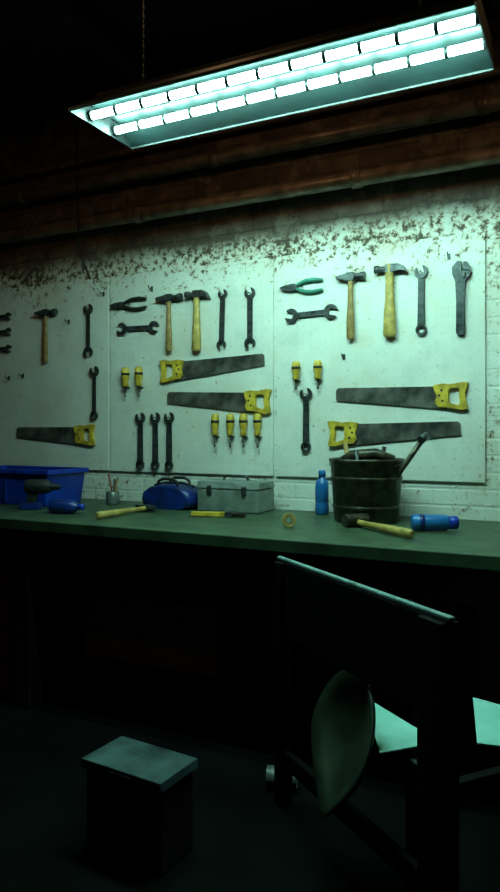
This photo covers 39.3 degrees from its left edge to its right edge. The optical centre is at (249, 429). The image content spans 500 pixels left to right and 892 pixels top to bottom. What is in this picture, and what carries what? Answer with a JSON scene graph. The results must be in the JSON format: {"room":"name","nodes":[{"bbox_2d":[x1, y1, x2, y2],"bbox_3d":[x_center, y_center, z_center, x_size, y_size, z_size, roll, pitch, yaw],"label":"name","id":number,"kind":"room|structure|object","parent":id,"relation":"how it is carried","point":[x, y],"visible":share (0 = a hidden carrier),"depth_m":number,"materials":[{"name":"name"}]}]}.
{"room":"workshop","nodes":[
{"label":"workshop","id":0,"kind":"room"},
{"bbox_2d":[0,0,441,122],"bbox_3d":[-1.029,-2.080,1.409,7.000,0.100,5.500,0,0,27],"label":"ceiling","id":1,"kind":"structure","parent":0,"point":[42,62],"depth_m":3.58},
{"bbox_2d":[0,85,43,133],"bbox_3d":[-2.504,-1.960,2.147,0.100,0.139,5.160,0,0,27],"label":"ceiling beam","id":2,"kind":"structure","parent":1,"relation":"attached to","point":[15,109],"depth_m":4.28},
{"bbox_2d":[75,93,90,278],"bbox_3d":[-1.005,-1.469,4.236,0.025,1.103,0.117,0,0,37],"label":"hanging cable","id":3,"kind":"object","parent":1,"relation":"hanging from","point":[77,93],"visible":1,"depth_m":4.19,"materials":[{"name":"black rubber"}]},
{"bbox_2d":[28,0,174,82],"bbox_3d":[-1.610,-1.960,1.699,0.100,0.139,5.160,0,0,27],"label":"ceiling beam","id":4,"kind":"structure","parent":1,"relation":"attached to","point":[84,19],"depth_m":3.43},
{"bbox_2d":[68,0,494,149],"bbox_3d":[0.065,-1.621,2.500,1.488,0.828,0.410,0,0,27],"label":"lamp","id":5,"kind":"object","parent":1,"relation":"hanging from","point":[444,40],"visible":1,"depth_m":2.48,"materials":[{"name":"metal"}]},
{"bbox_2d":[0,0,499,704],"bbox_3d":[0.168,-0.355,3.801,6.700,3.350,0.150,0,0,27],"label":"wall","id":6,"kind":"structure","parent":0,"point":[465,201],"depth_m":3.73,"materials":[{"name":"paint"}]},
{"bbox_2d":[0,277,109,470],"bbox_3d":[-1.432,-0.338,4.509,1.305,1.165,0.013,0,0,27],"label":"pegboard","id":7,"kind":"object","parent":6,"relation":"attached to","point":[56,392],"visible":0.92,"depth_m":4.40,"materials":[{"name":"white wood"}]},
{"bbox_2d":[0,345,11,352],"bbox_3d":[-1.661,-0.530,4.594,0.238,0.052,0.037,0,0,27],"label":"open-ended spanner","id":8,"kind":"object","parent":7,"relation":"attached to","point":[2,349],"visible":1,"depth_m":4.56,"materials":[{"name":"metal"}]},
{"bbox_2d":[0,328,11,335],"bbox_3d":[-1.661,-0.640,4.594,0.238,0.052,0.037,0,0,27],"label":"open-ended spanner","id":9,"kind":"object","parent":7,"relation":"attached to","point":[2,332],"visible":1,"depth_m":4.56,"materials":[{"name":"metal"}]},
{"bbox_2d":[0,312,11,319],"bbox_3d":[-1.661,-0.740,4.594,0.238,0.052,0.037,0,0,27],"label":"open-ended spanner","id":10,"kind":"object","parent":7,"relation":"attached to","point":[2,317],"visible":1,"depth_m":4.56,"materials":[{"name":"metal"}]},
{"bbox_2d":[34,308,57,361],"bbox_3d":[-1.284,-0.595,4.402,0.170,0.330,0.044,0,0,27],"label":"hammer","id":11,"kind":"object","parent":7,"relation":"attached to","point":[44,312],"visible":1,"depth_m":4.39,"materials":[{"name":"orange wood"}]},
{"bbox_2d":[17,424,95,445],"bbox_3d":[-1.228,0.030,4.378,0.639,0.132,0.037,0,0,27],"label":"saw","id":12,"kind":"object","parent":7,"relation":"attached to","point":[75,434],"visible":1,"depth_m":4.36,"materials":[{"name":"metal"}]},
{"bbox_2d":[83,304,92,357],"bbox_3d":[-0.990,-0.605,4.259,0.068,0.327,0.037,0,0,27],"label":"wrench","id":13,"kind":"object","parent":7,"relation":"hanging from","point":[90,310],"visible":1,"depth_m":4.26,"materials":[{"name":"metal"}]},
{"bbox_2d":[89,366,98,419],"bbox_3d":[-0.949,-0.224,4.238,0.068,0.329,0.037,0,0,27],"label":"wrench","id":14,"kind":"object","parent":7,"relation":"hanging from","point":[96,372],"visible":1,"depth_m":4.24,"materials":[{"name":"metal"}]},
{"bbox_2d":[110,257,273,475],"bbox_3d":[-0.356,-0.338,3.971,1.076,1.165,0.013,0,0,27],"label":"pegboard","id":15,"kind":"object","parent":6,"relation":"attached to","point":[193,449],"visible":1,"depth_m":3.95,"materials":[{"name":"white wood"}]},
{"bbox_2d":[121,367,129,396],"bbox_3d":[-0.733,-0.282,4.123,0.050,0.175,0.052,0,0,27],"label":"screwdriver","id":16,"kind":"object","parent":15,"relation":"hanging from","point":[125,374],"visible":1,"depth_m":4.11,"materials":[{"name":"yellow plastic"}]},
{"bbox_2d":[109,296,146,310],"bbox_3d":[-0.721,-0.740,4.124,0.261,0.083,0.037,0,0,27],"label":"pliers","id":17,"kind":"object","parent":15,"relation":"attached to","point":[118,305],"visible":1,"depth_m":4.11,"materials":[{"name":"black rubber"}]},
{"bbox_2d":[116,321,158,334],"bbox_3d":[-0.663,-0.597,4.095,0.299,0.072,0.037,1,1,27],"label":"open-ended spanner","id":18,"kind":"object","parent":15,"relation":"attached to","point":[149,327],"visible":1,"depth_m":4.10,"materials":[{"name":"metal"}]},
{"bbox_2d":[134,367,143,396],"bbox_3d":[-0.648,-0.282,4.081,0.050,0.175,0.052,0,0,27],"label":"screwdriver","id":19,"kind":"object","parent":15,"relation":"hanging from","point":[138,373],"visible":1,"depth_m":4.07,"materials":[{"name":"yellow plastic"}]},
{"bbox_2d":[135,412,144,468],"bbox_3d":[-0.645,0.064,4.087,0.068,0.333,0.037,0,0,27],"label":"wrench","id":20,"kind":"object","parent":15,"relation":"hanging from","point":[140,422],"visible":1,"depth_m":4.09,"materials":[{"name":"metal"}]},
{"bbox_2d":[150,412,160,469],"bbox_3d":[-0.552,0.064,4.040,0.068,0.333,0.037,0,0,27],"label":"wrench","id":21,"kind":"object","parent":15,"relation":"hanging from","point":[155,422],"visible":1,"depth_m":4.04,"materials":[{"name":"metal"}]},
{"bbox_2d":[155,293,182,350],"bbox_3d":[-0.462,-0.613,3.991,0.170,0.325,0.044,0,0,27],"label":"hammer","id":22,"kind":"object","parent":15,"relation":"attached to","point":[168,298],"visible":1,"depth_m":3.98,"materials":[{"name":"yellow wood"}]},
{"bbox_2d":[164,412,173,469],"bbox_3d":[-0.467,0.064,3.997,0.068,0.333,0.037,0,0,27],"label":"wrench","id":23,"kind":"object","parent":15,"relation":"hanging from","point":[168,421],"visible":1,"depth_m":4.00,"materials":[{"name":"metal"}]},
{"bbox_2d":[184,290,209,350],"bbox_3d":[-0.291,-0.610,3.905,0.156,0.340,0.045,0,0,27],"label":"hammer","id":24,"kind":"object","parent":15,"relation":"attached to","point":[196,295],"visible":1,"depth_m":3.89,"materials":[{"name":"yellow wood"}]},
{"bbox_2d":[159,354,264,382],"bbox_3d":[-0.225,-0.340,3.876,0.668,0.139,0.043,0,0,27],"label":"saw","id":25,"kind":"object","parent":15,"relation":"attached to","point":[182,370],"visible":1,"depth_m":3.90,"materials":[{"name":"metal"}]},
{"bbox_2d":[211,414,219,446],"bbox_3d":[-0.192,0.003,3.854,0.046,0.185,0.050,0,0,27],"label":"screwdriver","id":26,"kind":"object","parent":15,"relation":"hanging from","point":[214,417],"visible":1,"depth_m":3.84,"materials":[{"name":"yellow plastic"}]},
{"bbox_2d":[167,389,271,413],"bbox_3d":[-0.185,-0.160,3.857,0.659,0.132,0.037,2,1,27],"label":"saw","id":27,"kind":"object","parent":15,"relation":"attached to","point":[246,401],"visible":1,"depth_m":3.84,"materials":[{"name":"metal"}]},
{"bbox_2d":[216,289,227,349],"bbox_3d":[-0.157,-0.607,3.842,0.056,0.332,0.037,2,1,27],"label":"wrench","id":28,"kind":"object","parent":15,"relation":"hanging from","point":[222,297],"visible":1,"depth_m":3.84,"materials":[{"name":"metal"}]},
{"bbox_2d":[226,414,234,446],"bbox_3d":[-0.107,0.003,3.811,0.046,0.185,0.050,0,0,27],"label":"screwdriver","id":29,"kind":"object","parent":15,"relation":"hanging from","point":[229,417],"visible":1,"depth_m":3.79,"materials":[{"name":"yellow plastic"}]},
{"bbox_2d":[239,413,247,447],"bbox_3d":[-0.034,0.003,3.775,0.046,0.185,0.050,0,0,27],"label":"screwdriver","id":30,"kind":"object","parent":15,"relation":"hanging from","point":[243,421],"visible":1,"depth_m":3.76,"materials":[{"name":"yellow plastic"}]},
{"bbox_2d":[244,287,255,348],"bbox_3d":[-0.004,-0.603,3.766,0.064,0.332,0.037,0,0,27],"label":"wrench","id":31,"kind":"object","parent":15,"relation":"hanging from","point":[250,297],"visible":1,"depth_m":3.77,"materials":[{"name":"metal"}]},
{"bbox_2d":[253,413,261,447],"bbox_3d":[0.041,0.003,3.737,0.046,0.185,0.050,0,0,27],"label":"screwdriver","id":32,"kind":"object","parent":15,"relation":"hanging from","point":[257,417],"visible":1,"depth_m":3.72,"materials":[{"name":"yellow plastic"}]},
{"bbox_2d":[0,93,499,206],"bbox_3d":[0.108,-1.480,3.683,6.680,0.090,0.115,0,0,27],"label":"pipe","id":33,"kind":"object","parent":6,"relation":"attached to","point":[483,105],"visible":1,"depth_m":3.64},
{"bbox_2d":[0,147,499,243],"bbox_3d":[0.108,-1.240,3.683,6.680,0.090,0.115,0,0,27],"label":"pipe","id":34,"kind":"object","parent":6,"relation":"attached to","point":[358,178],"visible":1,"depth_m":3.63,"materials":[{"name":"paint"}]},
{"bbox_2d":[0,67,499,181],"bbox_3d":[0.118,-1.630,3.703,6.680,0.040,0.070,0,0,27],"label":"pipe","id":35,"kind":"object","parent":6,"relation":"attached to","point":[64,166],"visible":0.81,"depth_m":3.73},
{"bbox_2d":[277,232,485,482],"bbox_3d":[0.618,-0.338,3.484,1.061,1.165,0.013,0,0,27],"label":"pegboard","id":36,"kind":"object","parent":6,"relation":"attached to","point":[440,355],"visible":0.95,"depth_m":3.45,"materials":[{"name":"white wood"}]},
{"bbox_2d":[292,361,299,389],"bbox_3d":[0.239,-0.283,3.638,0.046,0.147,0.050,0,0,27],"label":"screwdriver","id":37,"kind":"object","parent":36,"relation":"hanging from","point":[295,365],"visible":1,"depth_m":3.62,"materials":[{"name":"yellow plastic"}]},
{"bbox_2d":[280,277,322,293],"bbox_3d":[0.264,-0.744,3.632,0.238,0.083,0.037,0,0,27],"label":"pliers","id":38,"kind":"object","parent":36,"relation":"hanging from","point":[290,287],"visible":1,"depth_m":3.62,"materials":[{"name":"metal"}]},
{"bbox_2d":[300,388,311,451],"bbox_3d":[0.286,-0.052,3.621,0.068,0.334,0.037,0,0,27],"label":"wrench","id":39,"kind":"object","parent":36,"relation":"hanging from","point":[307,398],"visible":1,"depth_m":3.62,"materials":[{"name":"metal"}]},
{"bbox_2d":[285,304,337,322],"bbox_3d":[0.311,-0.600,3.608,0.292,0.076,0.037,-2,-1,27],"label":"open-ended spanner","id":40,"kind":"object","parent":36,"relation":"attached to","point":[325,312],"visible":1,"depth_m":3.61,"materials":[{"name":"metal"}]},
{"bbox_2d":[313,360,322,388],"bbox_3d":[0.347,-0.283,3.584,0.046,0.147,0.050,0,0,27],"label":"screwdriver","id":41,"kind":"object","parent":36,"relation":"hanging from","point":[317,366],"visible":1,"depth_m":3.57,"materials":[{"name":"yellow plastic"}]},
{"bbox_2d":[335,271,365,338],"bbox_3d":[0.504,-0.623,3.508,0.150,0.335,0.044,0,0,27],"label":"hammer","id":42,"kind":"object","parent":36,"relation":"attached to","point":[350,277],"visible":1,"depth_m":3.50,"materials":[{"name":"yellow wood"}]},
{"bbox_2d":[373,263,408,336],"bbox_3d":[0.689,-0.632,3.414,0.168,0.356,0.047,0,0,27],"label":"hammer","id":43,"kind":"object","parent":36,"relation":"attached to","point":[389,320],"visible":1,"depth_m":3.40,"materials":[{"name":"yellow wood"}]},
{"bbox_2d":[327,421,460,446],"bbox_3d":[0.689,0.013,3.420,0.658,0.132,0.037,-1,-1,27],"label":"saw","id":44,"kind":"object","parent":36,"relation":"attached to","point":[355,433],"visible":0.93,"depth_m":3.44,"materials":[{"name":"metal"}]},
{"bbox_2d":[336,382,468,409],"bbox_3d":[0.724,-0.162,3.402,0.651,0.132,0.037,1,0,27],"label":"saw","id":45,"kind":"object","parent":36,"relation":"attached to","point":[435,396],"visible":1,"depth_m":3.39,"materials":[{"name":"metal"}]},
{"bbox_2d":[414,265,427,335],"bbox_3d":[0.819,-0.622,3.354,0.066,0.337,0.037,0,0,27],"label":"wrench","id":46,"kind":"object","parent":36,"relation":"hanging from","point":[421,283],"visible":1,"depth_m":3.36,"materials":[{"name":"metal"}]},
{"bbox_2d":[452,261,470,334],"bbox_3d":[0.988,-0.618,3.270,0.086,0.349,0.037,0,0,27],"label":"wrench","id":47,"kind":"object","parent":36,"relation":"hanging from","point":[460,276],"visible":1,"depth_m":3.27,"materials":[{"name":"metal"}]},
{"bbox_2d":[0,664,499,891],"bbox_3d":[-1.029,1.370,1.409,7.000,0.100,5.500,0,0,27],"label":"floor","id":48,"kind":"structure","parent":0,"point":[243,841],"depth_m":2.49,"materials":[{"name":"concrete"}]},
{"bbox_2d":[0,555,87,702],"bbox_3d":[-1.294,0.970,3.741,0.600,0.700,0.586,0,0,27],"label":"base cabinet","id":49,"kind":"object","parent":48,"relation":"on","point":[64,584],"visible":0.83,"depth_m":3.60,"materials":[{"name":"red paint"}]},
{"bbox_2d":[81,736,197,876],"bbox_3d":[-0.350,1.177,2.207,0.323,0.285,0.196,0,0,31],"label":"storage box","id":50,"kind":"object","parent":48,"relation":"on","point":[140,794],"visible":1,"depth_m":2.14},
{"bbox_2d":[0,498,499,757],"bbox_3d":[-0.348,0.870,3.441,5.500,0.900,0.945,0,0,27],"label":"workbench","id":51,"kind":"object","parent":48,"relation":"on","point":[460,567],"visible":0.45,"depth_m":3.00,"materials":[{"name":"green painted metal"}]},
{"bbox_2d":[19,479,60,509],"bbox_3d":[-1.105,0.340,3.697,0.210,0.158,0.075,0,0,4],"label":"cordless drill","id":52,"kind":"object","parent":51,"relation":"on","point":[32,487],"visible":1,"depth_m":3.67,"materials":[{"name":"black plastic"}]},
{"bbox_2d":[0,465,88,506],"bbox_3d":[-1.306,0.319,4.074,0.650,0.200,0.344,0,0,27],"label":"storage bin","id":53,"kind":"object","parent":51,"relation":"on","point":[12,477],"visible":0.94,"depth_m":3.92,"materials":[{"name":"plastic"}]},
{"bbox_2d":[48,499,84,513],"bbox_3d":[-0.914,0.383,3.501,0.180,0.072,0.072,0,0,12],"label":"bottle","id":54,"kind":"object","parent":51,"relation":"on","point":[59,506],"visible":1,"depth_m":3.48,"materials":[{"name":"blue plastic"}]},
{"bbox_2d":[106,474,119,504],"bbox_3d":[-0.778,0.333,3.967,0.076,0.171,0.076,0,0,27],"label":"jar","id":55,"kind":"object","parent":51,"relation":"on","point":[113,496],"visible":1,"depth_m":3.94,"materials":[{"name":"grey metal"}]},
{"bbox_2d":[95,504,155,518],"bbox_3d":[-0.623,0.399,3.435,0.115,0.035,0.388,0,0,31],"label":"hammer","id":56,"kind":"object","parent":51,"relation":"on","point":[116,512],"visible":1,"depth_m":3.42,"materials":[{"name":"yellow wood"}]},
{"bbox_2d":[142,476,197,509],"bbox_3d":[-0.410,0.336,3.783,0.343,0.166,0.180,0,0,30],"label":"toolbox","id":57,"kind":"object","parent":51,"relation":"on","point":[172,494],"visible":0.97,"depth_m":3.70,"materials":[{"name":"plastic"}]},
{"bbox_2d":[191,511,246,517],"bbox_3d":[-0.153,0.406,3.386,0.270,0.025,0.060,0,0,9],"label":"brush","id":58,"kind":"object","parent":51,"relation":"on","point":[228,514],"visible":1,"depth_m":3.37,"materials":[{"name":"yellow plastic"}]},
{"bbox_2d":[197,474,274,513],"bbox_3d":[-0.076,0.326,3.650,0.356,0.186,0.215,0,0,27],"label":"toolbox","id":59,"kind":"object","parent":51,"relation":"on","point":[218,495],"visible":1,"depth_m":3.57,"materials":[{"name":"metal"}]},
{"bbox_2d":[282,513,295,526],"bbox_3d":[0.169,0.389,3.029,0.060,0.060,0.026,0,0,-2],"label":"tape roll","id":60,"kind":"object","parent":51,"relation":"on","point":[285,516],"visible":1,"depth_m":3.02,"materials":[{"name":"yellow plastic"}]},
{"bbox_2d":[315,470,328,514],"bbox_3d":[0.358,0.309,3.477,0.068,0.220,0.068,0,0,27],"label":"plastic bottle","id":61,"kind":"object","parent":51,"relation":"on","point":[322,485],"visible":1,"depth_m":3.45,"materials":[{"name":"blue plastic"}]},
{"bbox_2d":[341,513,414,538],"bbox_3d":[0.533,0.391,2.866,0.110,0.056,0.428,0,0,-24],"label":"mallet","id":62,"kind":"object","parent":51,"relation":"on","point":[361,519],"visible":1,"depth_m":2.91,"materials":[{"name":"yellow wood"}]},
{"bbox_2d":[329,432,429,523],"bbox_3d":[0.555,0.213,3.188,0.343,0.411,0.437,0,0,-24],"label":"bucket","id":63,"kind":"object","parent":51,"relation":"on","point":[368,481],"visible":0.9,"depth_m":3.10,"materials":[{"name":"metal"}]},
{"bbox_2d":[410,514,458,530],"bbox_3d":[0.766,0.384,2.903,0.190,0.069,0.069,0,0,3],"label":"water bottle","id":64,"kind":"object","parent":51,"relation":"on","point":[419,522],"visible":0.98,"depth_m":2.88,"materials":[{"name":"blue plastic"}]},
{"bbox_2d":[266,764,297,790],"bbox_3d":[0.118,1.279,2.576,0.112,0.080,0.080,0,0,9],"label":"tin can","id":65,"kind":"object","parent":48,"relation":"on","point":[270,768],"visible":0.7,"depth_m":2.55,"materials":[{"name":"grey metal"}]},
{"bbox_2d":[274,556,499,891],"bbox_3d":[0.501,0.885,2.167,0.705,0.870,0.949,0,0,-25],"label":"chair","id":66,"kind":"object","parent":48,"relation":"on","point":[406,650],"visible":1,"depth_m":1.95,"materials":[{"name":"metal"}]},
{"bbox_2d":[374,697,499,754],"bbox_3d":[0.657,0.872,2.075,0.604,0.007,0.414,0,0,3],"label":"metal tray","id":67,"kind":"object","parent":66,"relation":"on","point":[392,733],"depth_m":2.03,"materials":[{"name":"metal"}]},
{"bbox_2d":[481,0,490,20],"bbox_3d":[-0.089,-1.960,0.939,0.100,0.139,5.160,0,0,27],"label":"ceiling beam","id":68,"kind":"structure","parent":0,"point":[486,3],"depth_m":3.16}
]}

